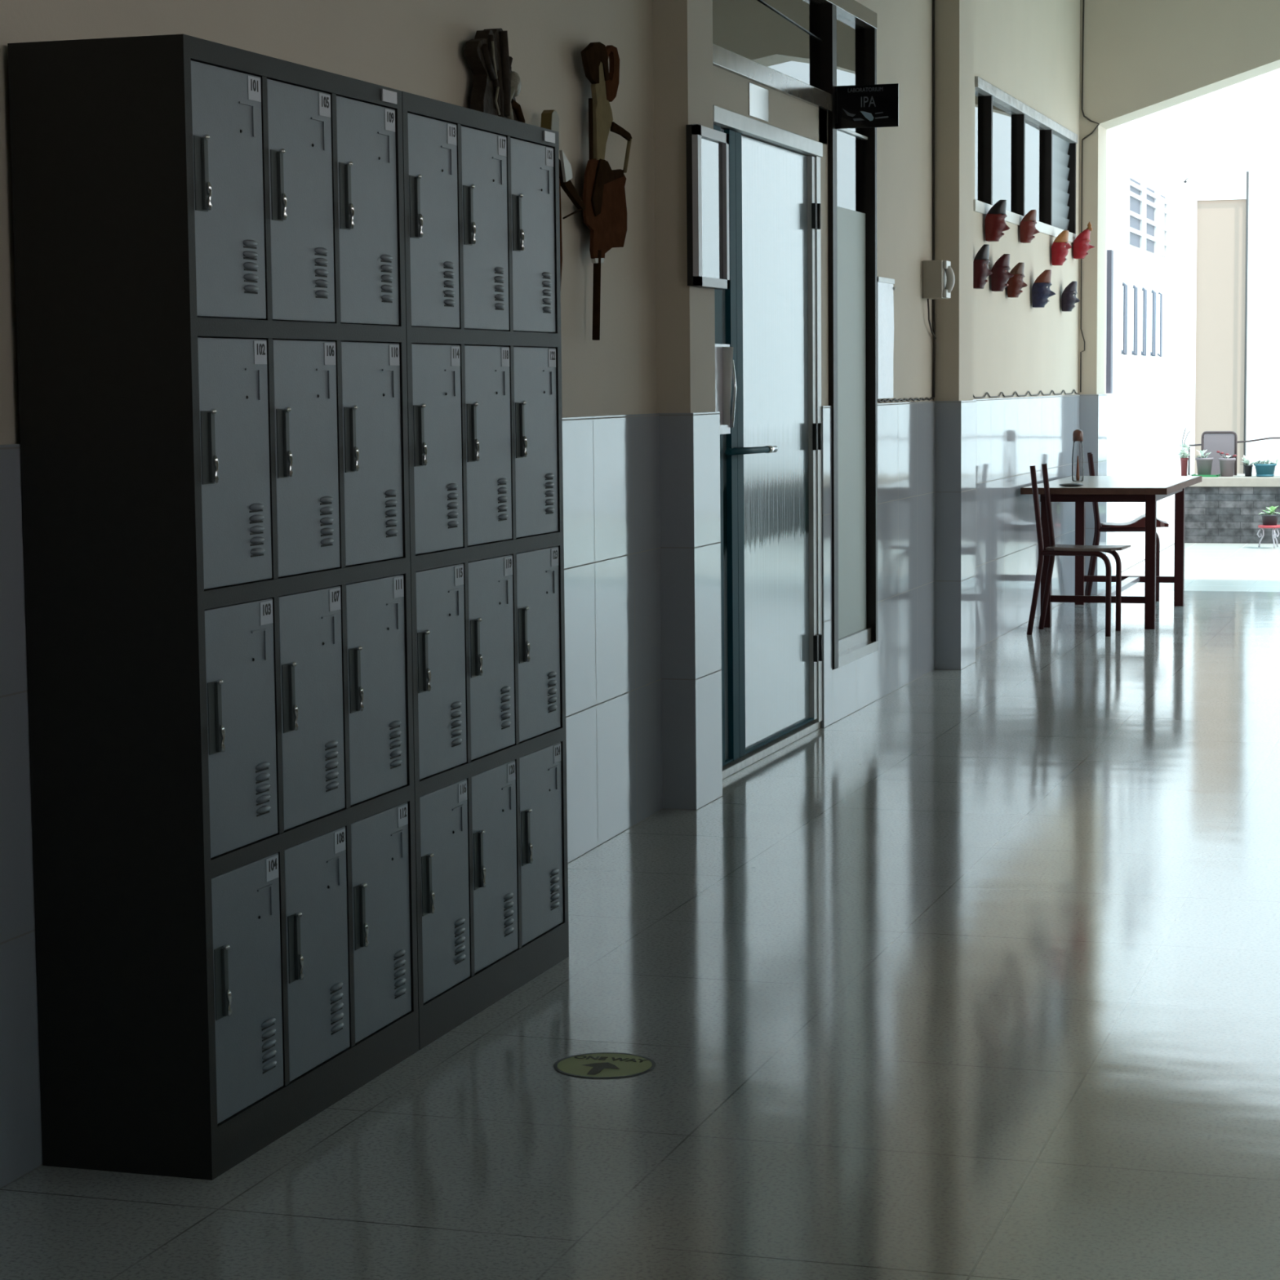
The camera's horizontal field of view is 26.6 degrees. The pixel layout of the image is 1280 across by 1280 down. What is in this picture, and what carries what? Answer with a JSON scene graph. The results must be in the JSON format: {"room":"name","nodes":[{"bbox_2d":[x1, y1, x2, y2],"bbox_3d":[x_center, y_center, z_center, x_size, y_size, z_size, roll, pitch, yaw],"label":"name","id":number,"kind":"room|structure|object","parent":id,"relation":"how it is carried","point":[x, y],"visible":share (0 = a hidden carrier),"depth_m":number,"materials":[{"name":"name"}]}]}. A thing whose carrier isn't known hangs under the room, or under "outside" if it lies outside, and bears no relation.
{"room":"school corridor","nodes":[
{"label":"school corridor","id":0,"kind":"room"},
{"bbox_2d":[0,0,1079,728],"bbox_3d":[-0.454,-1.182,6.534,0.584,3.720,20.500,1,6,17],"label":"wall","id":1,"kind":"structure","parent":0,"point":[655,351],"depth_m":8.10,"materials":[{"name":"beige paint"}]},
{"bbox_2d":[0,413,662,1189],"bbox_3d":[-1.573,0.470,2.530,0.012,1.206,11.924,1,6,16],"label":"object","id":2,"kind":"structure","parent":1,"relation":"attached to","point":[611,464],"depth_m":7.45,"materials":[{"name":"white tile"}]},
{"bbox_2d":[463,28,524,123],"bbox_3d":[-0.345,-1.207,6.589,0.056,0.558,0.304,1,6,17],"label":"carving","id":3,"kind":"object","parent":1,"relation":"attached to","point":[495,86],"visible":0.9,"depth_m":6.52,"materials":[{"name":"brown wood"}]},
{"bbox_2d":[540,109,585,280],"bbox_3d":[-0.199,-1.098,7.107,0.036,0.560,0.327,1,6,17],"label":"puppet","id":4,"kind":"object","parent":1,"relation":"attached to","point":[549,118],"visible":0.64,"depth_m":7.07,"materials":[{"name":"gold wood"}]},
{"bbox_2d":[580,41,631,340],"bbox_3d":[-0.091,-1.238,7.502,0.026,0.813,0.401,1,6,18],"label":"puppet","id":5,"kind":"object","parent":1,"relation":"attached to","point":[604,199],"visible":0.98,"depth_m":7.43,"materials":[{"name":"brown wood"}]},
{"bbox_2d":[659,411,722,809],"bbox_3d":[0.152,-0.097,8.352,0.121,1.206,0.294,1,6,17],"label":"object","id":6,"kind":"structure","parent":1,"relation":"attached to","point":[690,442],"depth_m":8.24,"materials":[{"name":"white tile"}]},
{"bbox_2d":[685,124,729,288],"bbox_3d":[0.208,-1.311,8.232,0.036,0.475,0.345,1,6,17],"label":"notice board","id":7,"kind":"object","parent":1,"relation":"attached to","point":[707,148],"visible":1,"depth_m":8.20,"materials":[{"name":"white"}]},
{"bbox_2d":[715,343,736,434],"bbox_3d":[0.257,-0.804,8.690,0.044,0.290,0.351,1,6,17],"label":"dispenser","id":8,"kind":"object","parent":1,"relation":"attached to","point":[725,372],"visible":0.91,"depth_m":8.75,"materials":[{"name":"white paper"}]},
{"bbox_2d":[748,82,768,121],"bbox_3d":[0.401,-1.815,9.145,0.002,0.108,0.250,1,6,17],"label":"notice sheet","id":9,"kind":"object","parent":1,"relation":"attached to","point":[757,95],"visible":1,"depth_m":9.13,"materials":[{"name":"white paper"}]},
{"bbox_2d":[713,105,822,778],"bbox_3d":[0.441,-0.682,9.383,0.138,2.172,1.475,1,6,17],"label":"door","id":10,"kind":"structure","parent":1,"relation":"in","point":[770,313],"depth_m":9.46,"materials":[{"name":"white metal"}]},
{"bbox_2d":[712,0,876,111],"bbox_3d":[0.511,-2.150,9.581,0.091,0.457,2.645,1,6,17],"label":"window","id":11,"kind":"structure","parent":1,"relation":"in","point":[772,44],"depth_m":9.47,"materials":[{"name":"clear glass"}]},
{"bbox_2d":[819,3,878,668],"bbox_3d":[0.794,-1.162,10.565,0.103,2.490,0.784,1,6,17],"label":"window","id":12,"kind":"structure","parent":1,"relation":"in","point":[847,50],"depth_m":10.66,"materials":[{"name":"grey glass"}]},
{"bbox_2d":[834,83,898,128],"bbox_3d":[0.845,-1.990,10.100,0.243,0.158,0.020,1,6,17],"label":"door sign","id":13,"kind":"object","parent":12,"relation":"attached to","point":[874,105],"visible":1,"depth_m":10.09,"materials":[{"name":"black plastic"}]},
{"bbox_2d":[821,400,934,728],"bbox_3d":[1.001,-0.369,11.149,0.012,1.206,2.158,1,6,17],"label":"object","id":14,"kind":"structure","parent":1,"relation":"attached to","point":[905,653],"depth_m":11.35,"materials":[{"name":"white tile"}]},
{"bbox_2d":[877,396,933,402],"bbox_3d":[1.133,-1.023,11.530,0.008,0.015,1.191,1,6,17],"label":"cable","id":15,"kind":"object","parent":14,"relation":"on","point":[931,397],"visible":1,"depth_m":11.51,"materials":[{"name":"grey plastic"}]},
{"bbox_2d":[876,276,895,398],"bbox_3d":[1.006,-1.235,11.089,0.017,0.490,0.317,1,6,17],"label":"notice sheet","id":16,"kind":"object","parent":1,"relation":"attached to","point":[885,296],"visible":1,"depth_m":11.07,"materials":[{"name":"white paper"}]},
{"bbox_2d":[932,0,935,397],"bbox_3d":[1.300,-2.317,11.984,0.011,2.478,0.021,-2,6,-15],"label":"cable","id":17,"kind":"object","parent":1,"relation":"attached to","point":[933,1],"visible":1,"depth_m":12.01,"materials":[{"name":"grey plastic"}]},
{"bbox_2d":[922,260,955,338],"bbox_3d":[1.329,-1.498,11.933,0.130,0.339,0.221,1,6,17],"label":"wall telephone","id":18,"kind":"object","parent":1,"relation":"attached to","point":[938,276],"visible":1,"depth_m":11.83,"materials":[{"name":"beige plastic"}]},
{"bbox_2d":[934,400,975,670],"bbox_3d":[1.435,-0.483,12.317,0.118,1.206,0.364,1,6,17],"label":"trim","id":19,"kind":"structure","parent":1,"relation":"attached to","point":[954,420],"depth_m":12.17,"materials":[{"name":"white tile"}]},
{"bbox_2d":[973,244,992,288],"bbox_3d":[1.639,-1.778,12.903,0.084,0.207,0.136,1,6,17],"label":"mask","id":20,"kind":"object","parent":1,"relation":"attached to","point":[981,271],"visible":0.99,"depth_m":12.86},
{"bbox_2d":[985,200,1009,241],"bbox_3d":[1.747,-2.042,13.190,0.112,0.197,0.136,1,6,17],"label":"mask","id":21,"kind":"object","parent":1,"relation":"attached to","point":[995,224],"visible":1,"depth_m":13.15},
{"bbox_2d":[991,253,1013,291],"bbox_3d":[1.797,-1.814,13.376,0.104,0.181,0.136,1,6,17],"label":"mask","id":22,"kind":"object","parent":1,"relation":"attached to","point":[1001,274],"visible":0.99,"depth_m":13.33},
{"bbox_2d":[1007,262,1027,297],"bbox_3d":[1.932,-1.837,13.826,0.094,0.175,0.136,1,6,17],"label":"mask","id":23,"kind":"object","parent":1,"relation":"attached to","point":[1015,283],"visible":0.92,"depth_m":13.78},
{"bbox_2d":[973,75,1077,243],"bbox_3d":[2.046,-2.517,14.476,0.108,0.637,3.330,1,6,17],"label":"window","id":24,"kind":"structure","parent":1,"relation":"in","point":[1024,158],"depth_m":14.25,"materials":[{"name":"white paint"}]},
{"bbox_2d":[973,394,1079,648],"bbox_3d":[2.045,-0.689,14.439,0.012,1.206,4.080,1,6,17],"label":"trim","id":25,"kind":"structure","parent":1,"relation":"attached to","point":[1013,435],"depth_m":14.15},
{"bbox_2d":[973,389,1078,398],"bbox_3d":[2.033,-1.307,14.361,0.007,0.028,4.021,1,6,17],"label":"cable","id":26,"kind":"object","parent":25,"relation":"on","point":[1040,391],"visible":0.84,"depth_m":14.39,"materials":[{"name":"grey plastic"}]},
{"bbox_2d":[1019,209,1039,243],"bbox_3d":[2.045,-2.164,14.169,0.094,0.168,0.136,1,6,17],"label":"mask","id":27,"kind":"object","parent":1,"relation":"attached to","point":[1028,229],"visible":1,"depth_m":14.12,"materials":[{"name":"paint"}]},
{"bbox_2d":[1031,269,1055,307],"bbox_3d":[2.179,-1.890,14.575,0.119,0.199,0.136,1,6,17],"label":"mask","id":28,"kind":"object","parent":1,"relation":"attached to","point":[1041,291],"visible":1,"depth_m":14.53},
{"bbox_2d":[1051,230,1071,266],"bbox_3d":[2.372,-2.200,15.200,0.103,0.192,0.136,1,6,17],"label":"mask","id":29,"kind":"object","parent":1,"relation":"attached to","point":[1060,247],"visible":1,"depth_m":15.15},
{"bbox_2d":[1061,281,1079,311],"bbox_3d":[2.485,-1.977,15.586,0.098,0.170,0.136,1,6,17],"label":"mask","id":30,"kind":"object","parent":1,"relation":"attached to","point":[1068,298],"visible":1,"depth_m":15.54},
{"bbox_2d":[1073,221,1094,258],"bbox_3d":[2.626,-2.359,15.978,0.120,0.216,0.136,1,6,17],"label":"mask","id":31,"kind":"object","parent":1,"relation":"attached to","point":[1082,246],"visible":1,"depth_m":15.94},
{"bbox_2d":[1079,394,1106,594],"bbox_3d":[2.766,-0.894,16.534,0.111,1.206,0.392,1,6,17],"label":"trim","id":32,"kind":"structure","parent":1,"relation":"attached to","point":[1093,407],"depth_m":16.36,"materials":[{"name":"white tile"}]},
{"bbox_2d":[0,542,1279,1279],"bbox_3d":[7.938,-0.274,16.360,34.000,0.100,52.001,1,6,17],"label":"floor","id":33,"kind":"structure","parent":0,"point":[973,973],"depth_m":5.33,"materials":[{"name":"tile"}]},
{"bbox_2d":[7,34,418,1180],"bbox_3d":[-0.720,-0.079,4.829,0.325,1.850,0.900,1,6,17],"label":"tall cabinet","id":34,"kind":"object","parent":33,"relation":"on","point":[209,238],"visible":1,"depth_m":4.47,"materials":[{"name":"grey metal"}]},
{"bbox_2d":[401,91,568,1049],"bbox_3d":[-0.449,-0.163,5.687,0.325,1.850,0.900,1,6,17],"label":"tall cabinet","id":35,"kind":"object","parent":33,"relation":"on","point":[482,217],"visible":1,"depth_m":5.60,"materials":[{"name":"grey metal"}]},
{"bbox_2d":[553,1052,655,1078],"bbox_3d":[-0.067,0.811,5.165,0.195,0.001,0.195,1,6,17],"label":"decal","id":36,"kind":"object","parent":33,"relation":"on","point":[599,1064],"visible":1,"depth_m":5.16,"materials":[{"name":"yellow"}]},
{"bbox_2d":[1026,463,1130,636],"bbox_3d":[2.251,-0.466,13.879,0.479,0.866,0.348,1,6,19],"label":"chair","id":37,"kind":"object","parent":33,"relation":"on","point":[1054,549],"visible":1,"depth_m":13.80,"materials":[{"name":"red paint"}]},
{"bbox_2d":[1020,475,1201,629],"bbox_3d":[2.617,-0.504,14.910,0.754,0.736,1.796,1,6,17],"label":"table","id":38,"kind":"object","parent":33,"relation":"on","point":[1149,490],"visible":0.89,"depth_m":14.22,"materials":[{"name":"brown laminate"}]},
{"bbox_2d":[1059,483,1083,486],"bbox_3d":[2.269,-0.816,14.251,0.130,0.018,0.100,1,6,17],"label":"plate","id":39,"kind":"object","parent":38,"relation":"on","point":[1063,484],"visible":1,"depth_m":14.22,"materials":[{"name":"black ceramic"}]},
{"bbox_2d":[1071,429,1084,481],"bbox_3d":[2.419,-1.020,14.963,0.066,0.286,0.066,1,6,17],"label":"bottle","id":40,"kind":"object","parent":38,"relation":"on","point":[1077,434],"visible":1,"depth_m":14.97,"materials":[{"name":"clear glass"}]},
{"bbox_2d":[1084,452,1168,601],"bbox_3d":[2.873,-0.672,16.007,0.479,0.866,0.348,0,5,8],"label":"chair","id":41,"kind":"object","parent":33,"relation":"on","point":[1138,524],"visible":0.68,"depth_m":15.85,"materials":[{"name":"red paint"}]},
{"bbox_2d":[1184,473,1279,543],"bbox_3d":[6.134,-1.036,21.370,3.690,0.522,0.850,1,6,17],"label":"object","id":42,"kind":"object","parent":33,"relation":"on","point":[1218,509],"visible":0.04,"depth_m":21.41,"materials":[{"name":"brick"}]},
{"bbox_2d":[1177,427,1190,475],"bbox_3d":[4.356,-1.503,21.674,0.132,0.386,0.185,1,6,17],"label":"potted plant","id":43,"kind":"object","parent":42,"relation":"on","point":[1184,458],"visible":0.99,"depth_m":21.66,"materials":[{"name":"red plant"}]},
{"bbox_2d":[1191,474,1220,476],"bbox_3d":[4.516,-1.312,21.608,0.205,0.016,0.230,1,6,17],"label":"tray","id":44,"kind":"object","parent":42,"relation":"on","point":[1217,475],"visible":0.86,"depth_m":21.50,"materials":[{"name":"green plastic"}]},
{"bbox_2d":[1194,449,1213,475],"bbox_3d":[4.507,-1.419,21.638,0.144,0.205,0.144,-2,6,-16],"label":"potted plant","id":45,"kind":"object","parent":44,"relation":"on","point":[1204,464],"visible":1,"depth_m":21.59,"materials":[{"name":"white plant"}]},
{"bbox_2d":[1200,431,1237,475],"bbox_3d":[4.672,-1.507,21.851,0.285,0.355,0.020,1,6,17],"label":"chair","id":46,"kind":"object","parent":42,"relation":"on","point":[1225,442],"visible":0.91,"depth_m":21.84,"materials":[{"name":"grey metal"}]},
{"bbox_2d":[1216,450,1236,476],"bbox_3d":[4.682,-1.406,21.587,0.141,0.203,0.133,-3,6,-27],"label":"potted plant","id":47,"kind":"object","parent":42,"relation":"on","point":[1226,464],"visible":1,"depth_m":21.55,"materials":[{"name":"red plant"}]},
{"bbox_2d":[1187,436,1279,475],"bbox_3d":[6.047,-1.472,21.518,3.334,0.320,0.014,1,6,17],"label":"rail","id":48,"kind":"object","parent":42,"relation":"on","point":[1276,437],"visible":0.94,"depth_m":21.89,"materials":[{"name":"brown metal"}]},
{"bbox_2d":[1241,455,1253,476],"bbox_3d":[4.841,-1.387,21.544,0.148,0.169,0.121,1,6,17],"label":"potted plant","id":49,"kind":"object","parent":42,"relation":"on","point":[1248,468],"visible":1,"depth_m":21.54,"materials":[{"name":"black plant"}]},
{"bbox_2d":[1248,458,1279,476],"bbox_3d":[4.944,-1.365,21.453,0.237,0.142,0.177,1,6,17],"label":"potted plant","id":50,"kind":"object","parent":42,"relation":"on","point":[1266,469],"visible":1,"depth_m":21.40,"materials":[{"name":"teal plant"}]},
{"bbox_2d":[1257,524,1279,548],"bbox_3d":[4.823,-0.794,20.757,0.190,0.173,0.180,1,6,17],"label":"plant stand","id":51,"kind":"object","parent":33,"relation":"on","point":[1261,526],"visible":1,"depth_m":20.71,"materials":[{"name":"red metal"}]},
{"bbox_2d":[1257,524,1279,528],"bbox_3d":[4.827,-0.870,20.749,0.180,0.020,0.180,1,6,17],"label":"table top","id":52,"kind":"object","parent":51,"relation":"attached to","point":[1259,526],"depth_m":20.67,"materials":[{"name":"red metal"}]},
{"bbox_2d":[1258,506,1279,525],"bbox_3d":[4.825,-0.956,20.755,0.181,0.150,0.186,0,5,5],"label":"potted plant","id":53,"kind":"object","parent":51,"relation":"on","point":[1269,519],"visible":1,"depth_m":20.70,"materials":[{"name":"green plant"}]},
{"bbox_2d":[1105,103,1180,574],"bbox_3d":[3.337,-2.838,19.014,0.344,4.600,5.020,1,6,17],"label":"wall","id":54,"kind":"structure","parent":0,"point":[1146,148],"depth_m":19.30,"materials":[{"name":"white paint"}]},
{"bbox_2d":[1106,249,1113,393],"bbox_3d":[3.026,-1.444,17.473,0.030,2.120,0.090,1,6,17],"label":"trim","id":55,"kind":"structure","parent":54,"relation":"attached to","point":[1109,308],"depth_m":17.38,"materials":[{"name":"grey metal"}]},
{"bbox_2d":[1105,393,1116,575],"bbox_3d":[2.943,-0.961,17.226,0.035,1.206,1.000,1,6,17],"label":"trim","id":56,"kind":"structure","parent":54,"relation":"attached to","point":[1111,397],"depth_m":17.48,"materials":[{"name":"white paint"}]},
{"bbox_2d":[1121,282,1162,356],"bbox_3d":[3.545,-2.247,19.104,0.044,0.483,2.145,1,6,17],"label":"window","id":57,"kind":"structure","parent":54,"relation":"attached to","point":[1124,351],"depth_m":19.12,"materials":[{"name":"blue metal"}]},
{"bbox_2d":[1125,173,1168,257],"bbox_3d":[3.617,-3.000,19.289,0.022,0.465,2.300,1,6,17],"label":"window","id":58,"kind":"structure","parent":54,"relation":"in","point":[1146,209],"depth_m":19.08,"materials":[{"name":"grey"}]},
{"bbox_2d":[1078,0,1279,394],"bbox_3d":[4.331,-2.116,15.931,4.100,3.720,0.380,1,6,17],"label":"wall","id":59,"kind":"structure","parent":0,"point":[1142,58],"depth_m":16.05,"materials":[{"name":"beige paint"}]},
{"bbox_2d":[1080,139,1084,392],"bbox_3d":[2.655,-2.238,16.232,0.030,1.500,0.009,1,6,17],"label":"cable","id":60,"kind":"object","parent":59,"relation":"attached to","point":[1082,140],"visible":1,"depth_m":16.25,"materials":[{"name":"grey plastic"}]},
{"bbox_2d":[1081,0,1099,140],"bbox_3d":[2.681,-3.459,16.104,0.112,0.964,0.012,1,6,19],"label":"cable","id":61,"kind":"object","parent":59,"relation":"attached to","point":[1082,46],"visible":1,"depth_m":16.12,"materials":[{"name":"grey plastic"}]},
{"bbox_2d":[1180,457,1188,475],"bbox_3d":[4.357,-1.386,21.688,0.062,0.150,0.062,1,6,17],"label":"pot","id":62,"kind":"object","parent":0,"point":[1184,460],"depth_m":21.67,"materials":[{"name":"red ceramic"}]},
{"bbox_2d":[1177,68,1279,475],"bbox_3d":[8.423,-4.102,24.412,22.000,6.000,0.300,1,6,17],"label":"wall","id":63,"kind":"structure","parent":0,"point":[1227,133],"depth_m":25.19,"materials":[{"name":"white paint"}]},
{"bbox_2d":[1194,199,1246,473],"bbox_3d":[5.475,-2.642,25.488,0.455,2.950,0.280,1,6,17],"label":"pillar","id":64,"kind":"structure","parent":63,"relation":"attached to","point":[1220,224],"depth_m":25.32,"materials":[{"name":"beige paint"}]},
{"bbox_2d":[1243,171,1248,473],"bbox_3d":[5.642,-2.744,25.226,0.020,3.200,0.020,1,6,17],"label":"downpipe","id":65,"kind":"object","parent":63,"relation":"attached to","point":[1247,172],"visible":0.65,"depth_m":25.19,"materials":[{"name":"grey"}]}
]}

